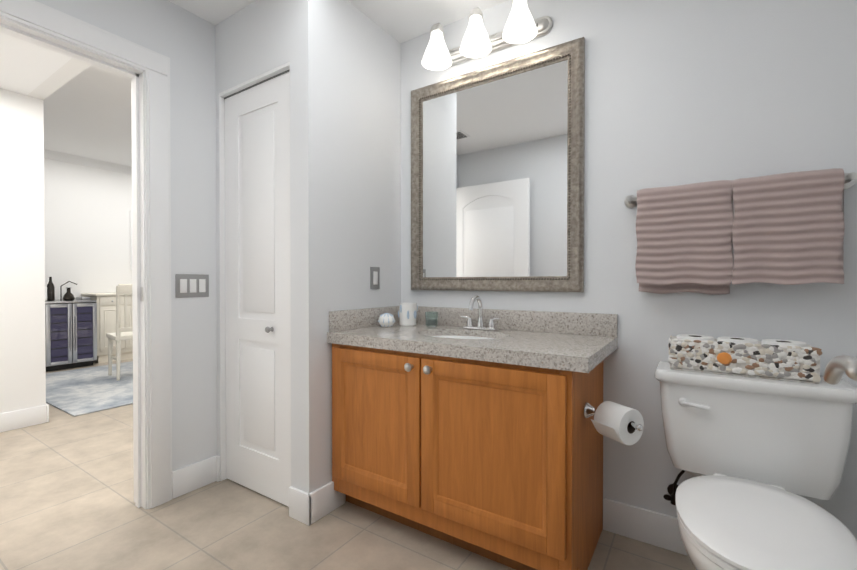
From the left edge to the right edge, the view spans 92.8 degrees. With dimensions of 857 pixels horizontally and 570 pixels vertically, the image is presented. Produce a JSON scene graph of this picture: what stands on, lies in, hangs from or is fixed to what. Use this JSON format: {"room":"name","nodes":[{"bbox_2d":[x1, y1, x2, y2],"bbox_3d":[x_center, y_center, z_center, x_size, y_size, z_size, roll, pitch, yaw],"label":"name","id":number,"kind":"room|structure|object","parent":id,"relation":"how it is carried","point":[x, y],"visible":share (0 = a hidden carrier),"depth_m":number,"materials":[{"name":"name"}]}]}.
{"room":"bathroom","nodes":[
{"label":"bathroom","id":0,"kind":"room"},
{"bbox_2d":[0,0,211,470],"bbox_3d":[-1.358,-0.370,1.918,0.125,2.820,1.950,0,1,33],"label":"wall","id":1,"kind":"structure","parent":0,"point":[62,221],"depth_m":2.88,"materials":[{"name":"white paint"}]},
{"bbox_2d":[130,210,131,269],"bbox_3d":[-4.233,-0.655,6.155,0.026,0.880,0.450,0,1,33],"label":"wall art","id":2,"kind":"object","parent":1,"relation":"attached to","point":[130,239],"visible":0.17,"depth_m":5.97,"materials":[{"name":"white"}]},
{"bbox_2d":[175,274,208,297],"bbox_3d":[-1.191,0.004,2.064,0.009,0.116,0.163,0,1,33],"label":"switch plate","id":3,"kind":"object","parent":1,"relation":"attached to","point":[192,285],"visible":1,"depth_m":2.06,"materials":[{"name":"grey metal"}]},
{"bbox_2d":[0,0,507,166],"bbox_3d":[-1.214,-1.577,3.361,8.370,0.390,7.720,0,1,33],"label":"ceiling","id":4,"kind":"structure","parent":0,"point":[87,112],"depth_m":2.86,"materials":[{"name":"white paint"}]},
{"bbox_2d":[44,149,131,173],"bbox_3d":[-3.882,-1.674,6.634,0.085,0.090,4.910,0,1,33],"label":"crown molding","id":5,"kind":"structure","parent":4,"relation":"attached to","point":[64,157],"depth_m":5.47,"materials":[{"name":"white"}]},
{"bbox_2d":[212,0,331,493],"bbox_3d":[-0.792,-0.320,2.015,0.720,2.720,0.150,0,1,33],"label":"wall","id":6,"kind":"structure","parent":0,"point":[263,36],"depth_m":1.83,"materials":[{"name":"white paint"}]},
{"bbox_2d":[225,72,290,506],"bbox_3d":[-0.845,0.022,2.020,0.562,2.018,0.069,0,1,33],"label":"closet door","id":7,"kind":"structure","parent":6,"relation":"in","point":[257,220],"depth_m":2.02,"materials":[{"name":"white wood"}]},
{"bbox_2d":[0,359,695,569],"bbox_3d":[-1.214,1.078,3.382,8.370,0.100,7.720,0,1,33],"label":"floor","id":8,"kind":"structure","parent":0,"point":[67,502],"depth_m":1.75,"materials":[{"name":"tile"}]},
{"bbox_2d":[45,299,96,371],"bbox_3d":[-4.537,0.604,5.086,0.668,0.820,0.500,0,1,33],"label":"wine cooler","id":9,"kind":"object","parent":8,"relation":"on","point":[70,333],"visible":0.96,"depth_m":4.91,"materials":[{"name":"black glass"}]},
{"bbox_2d":[45,277,89,300],"bbox_3d":[-4.591,0.044,5.125,0.320,0.297,0.465,0,1,33],"label":"decor","id":10,"kind":"object","parent":9,"relation":"on","point":[50,292],"visible":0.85,"depth_m":5.05,"materials":[{"name":"black glass"}]},
{"bbox_2d":[46,361,132,416],"bbox_3d":[-2.740,1.007,5.171,2.120,0.012,3.350,0,1,33],"label":"rug","id":11,"kind":"object","parent":8,"relation":"on","point":[78,392],"visible":0.33,"depth_m":3.95,"materials":[{"name":"grey fabric"}]},
{"bbox_2d":[106,284,132,380],"bbox_3d":[-3.276,0.497,4.551,0.473,1.019,0.418,0,1,41],"label":"chair","id":12,"kind":"object","parent":11,"relation":"on","point":[125,332],"visible":0.42,"depth_m":4.31,"materials":[{"name":"white paint"}]},
{"bbox_2d":[81,293,132,362],"bbox_3d":[-4.203,0.559,5.739,0.524,0.900,0.930,0,1,33],"label":"sideboard","id":13,"kind":"object","parent":8,"relation":"on","point":[106,313],"visible":0.42,"depth_m":5.34,"materials":[{"name":"beige wood"}]},
{"bbox_2d":[327,306,617,569],"bbox_3d":[0.158,0.582,1.778,1.133,0.920,0.587,0,1,33],"label":"bathroom vanity","id":14,"kind":"object","parent":8,"relation":"on","point":[483,443],"visible":0.96,"depth_m":1.53,"materials":[{"name":"brown wood"}]},
{"bbox_2d":[378,313,394,326],"bbox_3d":[-0.214,0.178,2.090,0.092,0.070,0.088,0,1,33],"label":"decor","id":15,"kind":"object","parent":14,"relation":"on","point":[386,319],"visible":1,"depth_m":2.06,"materials":[{"name":"white ceramic"}]},
{"bbox_2d":[398,303,417,325],"bbox_3d":[-0.107,0.154,2.151,0.096,0.118,0.118,0,1,33],"label":"toothbrush cup","id":16,"kind":"object","parent":14,"relation":"on","point":[407,314],"visible":1,"depth_m":2.11,"materials":[{"name":"white ceramic"}]},
{"bbox_2d":[425,312,437,326],"bbox_3d":[0.016,0.176,2.095,0.068,0.075,0.068,0,1,33],"label":"glass","id":17,"kind":"object","parent":14,"relation":"on","point":[431,319],"visible":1,"depth_m":2.07,"materials":[{"name":"teal"}]},
{"bbox_2d":[461,296,499,330],"bbox_3d":[0.228,0.132,1.935,0.208,0.165,0.140,0,1,33],"label":"faucet","id":18,"kind":"object","parent":14,"relation":"on","point":[481,326],"visible":1,"depth_m":1.95,"materials":[{"name":"silver metal"}]},
{"bbox_2d":[584,402,642,430],"bbox_3d":[0.618,0.445,1.369,0.192,0.056,0.128,0,1,33],"label":"toilet paper holder","id":19,"kind":"object","parent":14,"relation":"attached to","point":[589,410],"visible":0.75,"depth_m":1.43,"materials":[{"name":"silver metal"}]},
{"bbox_2d":[591,401,643,444],"bbox_3d":[0.620,0.454,1.347,0.132,0.116,0.102,0,1,-24],"label":"toilet paper roll","id":20,"kind":"object","parent":19,"relation":"hanging from","point":[612,420],"visible":0.96,"depth_m":1.31,"materials":[{"name":"white paper"}]},
{"bbox_2d":[654,361,856,569],"bbox_3d":[0.933,0.674,1.174,0.524,0.748,0.739,0,1,33],"label":"toilet","id":21,"kind":"object","parent":8,"relation":"on","point":[762,457],"visible":0.98,"depth_m":1.22,"materials":[{"name":"white ceramic"}]},
{"bbox_2d":[668,334,821,383],"bbox_3d":[1.047,0.240,1.386,0.399,0.114,0.151,0,1,33],"label":"basket","id":22,"kind":"object","parent":21,"relation":"on","point":[786,360],"visible":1,"depth_m":1.32,"materials":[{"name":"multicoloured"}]},
{"bbox_2d":[332,0,399,500],"bbox_3d":[-0.360,-0.166,2.128,0.120,2.410,0.510,0,1,33],"label":"wall","id":23,"kind":"structure","parent":0,"point":[365,57],"depth_m":2.07,"materials":[{"name":"white paint"}]},
{"bbox_2d":[370,267,379,288],"bbox_3d":[-0.279,-0.036,2.136,0.009,0.116,0.072,0,1,33],"label":"light switch","id":24,"kind":"object","parent":23,"relation":"attached to","point":[374,277],"visible":1,"depth_m":2.13,"materials":[{"name":"grey metal"}]},
{"bbox_2d":[400,0,856,539],"bbox_3d":[0.417,-0.320,2.014,2.995,2.720,0.140,0,1,33],"label":"wall","id":25,"kind":"structure","parent":0,"point":[680,92],"depth_m":1.60,"materials":[{"name":"white paint"}]},
{"bbox_2d":[0,0,687,555],"bbox_3d":[-1.463,-0.038,3.523,7.550,2.131,7.500,0,1,33],"label":"trim","id":26,"kind":"structure","parent":25,"relation":"attached to","point":[156,478],"depth_m":1.90,"materials":[{"name":"white"}]},
{"bbox_2d":[422,0,552,70],"bbox_3d":[0.250,-1.209,1.929,0.613,0.209,0.210,0,1,33],"label":"sconce","id":27,"kind":"object","parent":25,"relation":"attached to","point":[522,26],"visible":1,"depth_m":1.90,"materials":[{"name":"white glass"}]},
{"bbox_2d":[411,37,584,291],"bbox_3d":[0.288,-0.520,2.017,0.915,1.100,0.032,0,1,33],"label":"mirror","id":28,"kind":"object","parent":25,"relation":"attached to","point":[497,172],"visible":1,"depth_m":1.98,"materials":[{"name":"grey metal"}]},
{"bbox_2d":[663,470,684,505],"bbox_3d":[0.941,0.750,1.558,0.074,0.172,0.104,0,1,33],"label":"supply valve","id":29,"kind":"object","parent":25,"relation":"attached to","point":[671,489],"visible":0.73,"depth_m":1.53,"materials":[{"name":"black metal"}]},
{"bbox_2d":[624,172,856,207],"bbox_3d":[1.077,-0.341,1.476,0.682,0.052,0.078,0,1,33],"label":"towel rail","id":30,"kind":"object","parent":25,"relation":"attached to","point":[630,201],"visible":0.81,"depth_m":1.33,"materials":[{"name":"silver metal"}]},
{"bbox_2d":[635,180,732,294],"bbox_3d":[0.949,-0.170,1.528,0.304,0.410,0.090,0,1,33],"label":"hanging towel","id":31,"kind":"object","parent":30,"relation":"hanging from","point":[684,237],"visible":1,"depth_m":1.50,"materials":[{"name":"fabric"}]},
{"bbox_2d":[731,168,844,284],"bbox_3d":[1.191,-0.188,1.370,0.280,0.373,0.087,0,1,33],"label":"hanging towel","id":32,"kind":"object","parent":30,"relation":"hanging from","point":[788,228],"visible":0.96,"depth_m":1.33,"materials":[{"name":"fabric"}]},
{"bbox_2d":[823,355,856,384],"bbox_3d":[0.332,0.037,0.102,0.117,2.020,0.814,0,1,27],"label":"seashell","id":33,"kind":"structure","parent":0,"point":[837,368],"depth_m":0.44,"materials":[{"name":"white"}]}
]}

